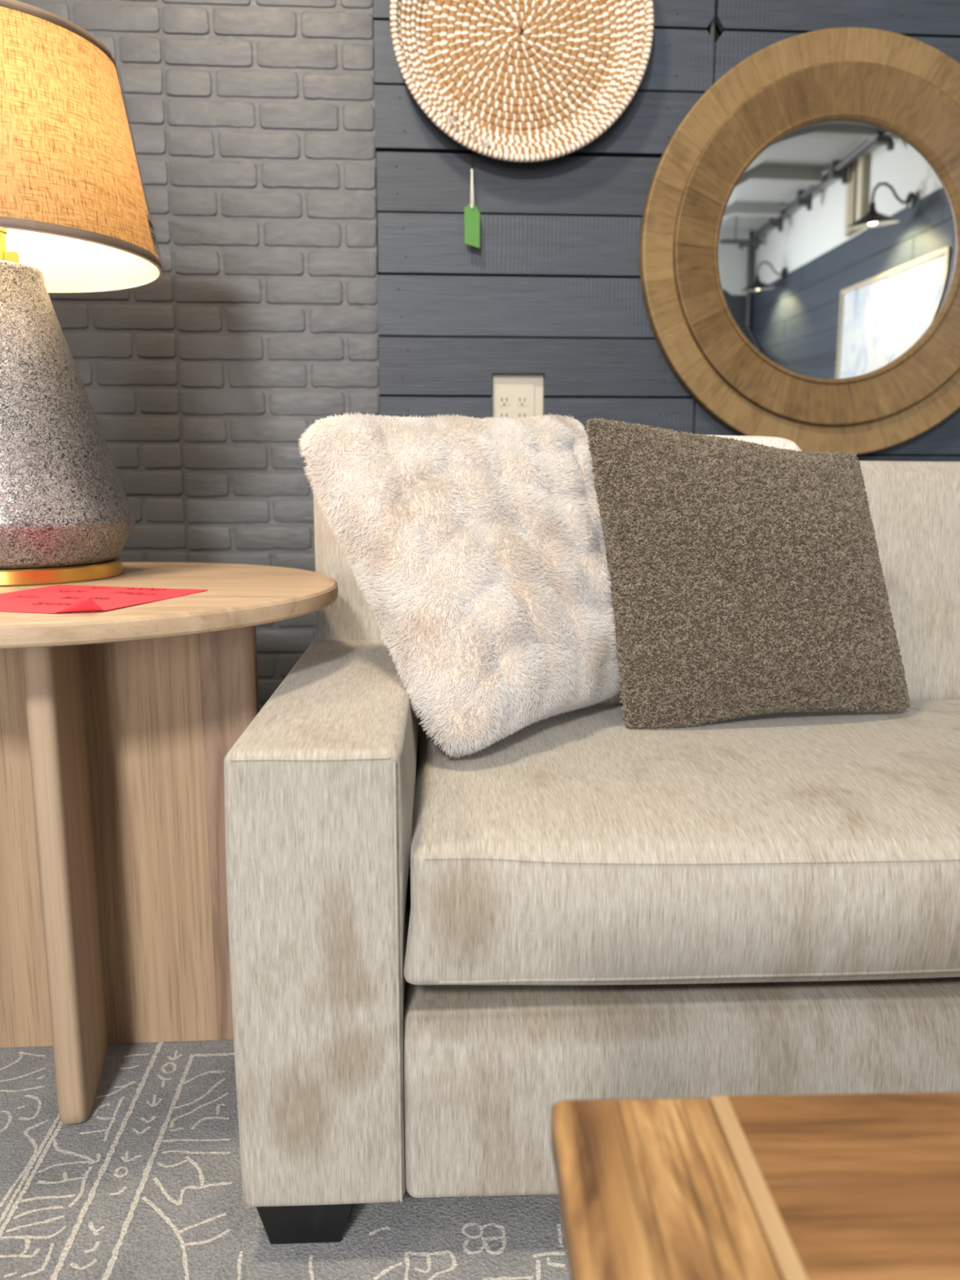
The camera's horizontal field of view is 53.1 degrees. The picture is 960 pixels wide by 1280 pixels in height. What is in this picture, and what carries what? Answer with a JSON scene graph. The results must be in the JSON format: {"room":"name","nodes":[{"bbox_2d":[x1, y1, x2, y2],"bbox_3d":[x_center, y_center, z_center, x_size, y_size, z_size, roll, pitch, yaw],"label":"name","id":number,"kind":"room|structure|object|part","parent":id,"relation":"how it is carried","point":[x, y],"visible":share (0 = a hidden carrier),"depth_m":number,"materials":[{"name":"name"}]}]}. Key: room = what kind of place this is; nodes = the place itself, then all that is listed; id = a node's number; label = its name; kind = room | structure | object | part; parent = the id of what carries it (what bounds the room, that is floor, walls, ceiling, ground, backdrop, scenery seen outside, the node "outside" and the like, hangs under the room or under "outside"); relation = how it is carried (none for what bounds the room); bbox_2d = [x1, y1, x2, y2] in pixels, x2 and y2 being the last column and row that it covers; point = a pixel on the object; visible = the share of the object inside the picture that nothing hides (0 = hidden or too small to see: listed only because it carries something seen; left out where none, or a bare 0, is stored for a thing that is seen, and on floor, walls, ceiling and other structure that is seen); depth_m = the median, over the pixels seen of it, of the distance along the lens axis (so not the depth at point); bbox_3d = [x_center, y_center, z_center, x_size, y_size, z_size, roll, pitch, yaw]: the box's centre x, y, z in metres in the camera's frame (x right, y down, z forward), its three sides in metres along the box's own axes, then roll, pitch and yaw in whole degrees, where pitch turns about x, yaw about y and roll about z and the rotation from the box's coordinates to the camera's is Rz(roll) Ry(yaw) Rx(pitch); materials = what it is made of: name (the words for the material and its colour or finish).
{"room":"store","nodes":[
{"label":"store","id":0,"kind":"room"},
{"bbox_2d":[17,0,959,711],"bbox_3d":[-0.315,-1.056,2.402,6.700,3.281,0.123,-1,10,-4],"label":"wall","id":1,"kind":"structure","parent":0,"point":[252,122],"depth_m":2.37,"materials":[{"name":"grey brick"}]},
{"bbox_2d":[491,374,543,417],"bbox_3d":[0.096,-0.614,2.476,0.133,0.132,0.026,-1,10,-4],"label":"wall outlet","id":2,"kind":"object","parent":1,"relation":"attached to","point":[518,396],"visible":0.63,"depth_m":2.46,"materials":[{"name":"beige plastic"}]},
{"bbox_2d":[497,411,511,417],"bbox_3d":[0.062,-0.573,2.469,0.034,0.025,0.003,-1,10,-4],"label":"socket","id":3,"kind":"object","parent":2,"relation":"attached to","point":[507,414],"depth_m":2.47,"materials":[{"name":"beige plastic"}]},
{"bbox_2d":[497,395,511,406],"bbox_3d":[0.062,-0.612,2.462,0.034,0.025,0.003,-1,10,-4],"label":"socket","id":4,"kind":"object","parent":2,"relation":"attached to","point":[503,401],"depth_m":2.46,"materials":[{"name":"beige plastic"}]},
{"bbox_3d":[0.086,-0.603,2.468,0.108,0.111,0.005,-1,10,-4],"label":"plate","id":5,"kind":"part","parent":2,"relation":"part of","materials":[{"name":"beige plastic"}]},
{"bbox_2d":[515,412,528,417],"bbox_3d":[0.108,-0.574,2.472,0.034,0.025,0.003,-1,10,-4],"label":"socket","id":6,"kind":"object","parent":2,"relation":"attached to","point":[518,415],"depth_m":2.47,"materials":[{"name":"beige plastic"}]},
{"bbox_2d":[515,395,528,406],"bbox_3d":[0.108,-0.612,2.465,0.034,0.025,0.003,-1,10,-4],"label":"socket","id":7,"kind":"object","parent":2,"relation":"attached to","point":[521,401],"depth_m":2.46,"materials":[{"name":"beige plastic"}]},
{"bbox_2d":[390,0,653,162],"bbox_3d":[0.098,-1.442,2.261,0.616,0.615,0.091,-1,10,-4],"label":"wall basket","id":8,"kind":"object","parent":1,"relation":"attached to","point":[549,91],"visible":1,"depth_m":2.29,"materials":[{"name":"beige wicker"}]},
{"bbox_2d":[450,112,479,248],"bbox_3d":[-0.034,-1.091,2.292,0.054,0.286,0.080,2,10,12],"label":"price tag","id":9,"kind":"object","parent":8,"relation":"hanging from","point":[472,215],"visible":1,"depth_m":2.33,"materials":[{"name":"green paper"}]},
{"bbox_3d":[-0.043,-1.176,2.272,0.055,0.111,0.068,-1,10,-4],"label":"black cord","id":10,"kind":"part","parent":9,"relation":"part of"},
{"bbox_2d":[710,10,715,41],"bbox_3d":[0.569,-1.563,2.343,0.010,2.200,0.002,-1,10,-4],"label":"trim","id":11,"kind":"structure","parent":1,"relation":"attached to","point":[712,23],"depth_m":2.35,"materials":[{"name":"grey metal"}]},
{"bbox_2d":[639,26,959,454],"bbox_3d":[0.904,-0.975,2.407,1.015,1.015,0.049,-1,10,-4],"label":"round mirror","id":12,"kind":"object","parent":1,"relation":"attached to","point":[799,242],"visible":1,"depth_m":2.41,"materials":[{"name":"brown wood"}]},
{"bbox_3d":[0.903,-0.978,2.423,0.621,0.621,0.001,-1,10,-4],"label":"glass","id":13,"kind":"part","parent":12,"relation":"part of","materials":[{"name":"white mirror"}]},
{"bbox_3d":[-0.126,1.183,-0.969,6.800,0.100,7.520,-1,10,-4],"label":"floor","id":14,"kind":"structure","parent":0,"visible":0},
{"bbox_2d":[0,1039,570,1279],"bbox_3d":[0.050,0.811,0.916,3.700,0.012,3.030,-1,10,-4],"label":"area rug","id":15,"kind":"object","parent":14,"relation":"on","point":[148,1186],"visible":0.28,"depth_m":1.26,"materials":[{"name":"grey carpet"}]},
{"bbox_2d":[0,562,337,1124],"bbox_3d":[-0.659,0.297,1.586,0.860,0.780,0.860,-1,10,-4],"label":"round table","id":16,"kind":"object","parent":15,"relation":"on","point":[118,726],"visible":0.73,"depth_m":1.55,"materials":[{"name":"brown wood"}]},
{"bbox_3d":[-0.761,0.314,1.583,0.204,0.749,0.045,-1,10,-4],"label":"leg panel","id":17,"kind":"part","parent":16,"relation":"part of","materials":[{"name":"brown wood"}]},
{"bbox_2d":[0,0,163,586],"bbox_3d":[-0.789,-0.521,1.581,0.524,0.834,0.522,-1,10,-4],"label":"table lamp","id":18,"kind":"object","parent":16,"relation":"on","point":[76,216],"visible":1,"depth_m":1.50,"materials":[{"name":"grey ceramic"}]},
{"bbox_2d":[0,227,19,262],"bbox_3d":[-0.789,-0.645,1.559,0.074,0.078,0.074,-1,10,-4],"label":"socket","id":19,"kind":"object","parent":18,"relation":"attached to","point":[11,256],"depth_m":1.56,"materials":[{"name":"gold metal"}]},
{"bbox_3d":[-0.789,-0.772,1.538,0.513,0.316,0.513,-1,10,-4],"label":"lamp shade","id":20,"kind":"part","parent":18,"relation":"part of","materials":[{"name":"fabric"}]},
{"bbox_3d":[-0.632,0.329,1.492,0.041,0.749,0.202,-2,10,-13],"label":"leg panel","id":21,"kind":"part","parent":16,"relation":"part of","materials":[{"name":"brown wood"}]},
{"bbox_2d":[0,584,208,613],"bbox_3d":[-0.571,-0.069,1.342,0.264,0.023,0.276,3,10,15],"label":"paper sign","id":22,"kind":"object","parent":16,"relation":"on","point":[60,598],"visible":1,"depth_m":1.34,"materials":[{"name":"red paper"}]},
{"bbox_3d":[-0.554,0.311,1.596,0.210,0.749,0.045,-1,10,-4],"label":"leg panel","id":23,"kind":"part","parent":16,"relation":"part of","materials":[{"name":"brown wood"}]},
{"bbox_2d":[224,461,959,1244],"bbox_3d":[0.841,0.190,1.618,2.310,0.981,0.997,0,10,-2],"label":"sofa","id":24,"kind":"object","parent":15,"relation":"on","point":[432,953],"visible":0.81,"depth_m":1.15,"materials":[{"name":"beige fabric"}]},
{"bbox_3d":[-0.219,0.711,1.240,0.125,0.078,0.109,0,10,-2],"label":"leg","id":25,"kind":"part","parent":24,"relation":"part of","materials":[{"name":"black paint"}]},
{"bbox_3d":[-0.206,0.326,1.585,0.213,0.580,0.960,0,10,-2],"label":"arm","id":26,"kind":"part","parent":24,"relation":"part of"},
{"bbox_2d":[297,411,621,758],"bbox_3d":[0.027,-0.124,1.587,0.514,0.491,0.399,-9,13,-43],"label":"fur pillow","id":27,"kind":"object","parent":24,"relation":"on","point":[476,547],"visible":0.94,"depth_m":1.44,"materials":[{"name":"beige fur"}]},
{"bbox_3d":[0.826,0.095,1.954,2.284,0.904,0.302,0,10,-2],"label":"backrest","id":28,"kind":"part","parent":24,"relation":"part of","materials":[{"name":"beige fabric"}]},
{"bbox_2d":[404,699,959,985],"bbox_3d":[0.842,0.259,1.488,1.899,0.217,0.718,0,10,-2],"label":"seat cushion","id":29,"kind":"object","parent":24,"relation":"on","point":[580,846],"depth_m":1.13,"materials":[{"name":"beige fabric"}]},
{"bbox_2d":[584,417,911,728],"bbox_3d":[0.448,-0.117,1.606,0.530,0.490,0.226,-2,10,-11],"label":"pillow","id":30,"kind":"object","parent":24,"relation":"on","point":[747,579],"visible":1,"depth_m":1.53,"materials":[{"name":"brown fabric"}]},
{"bbox_2d":[702,434,800,451],"bbox_3d":[0.449,-0.163,1.768,0.314,0.425,0.126,-1,10,-4],"label":"woven pillow","id":31,"kind":"object","parent":24,"relation":"on","point":[780,442],"visible":0.05,"depth_m":1.76,"materials":[{"name":"beige fabric"}]},
{"bbox_2d":[551,1092,959,1279],"bbox_3d":[0.638,0.639,0.510,1.150,0.460,0.620,0,10,-1],"label":"coffee table","id":32,"kind":"object","parent":15,"relation":"on","point":[833,1186],"visible":1,"depth_m":0.67,"materials":[{"name":"brown wood"}]}
]}

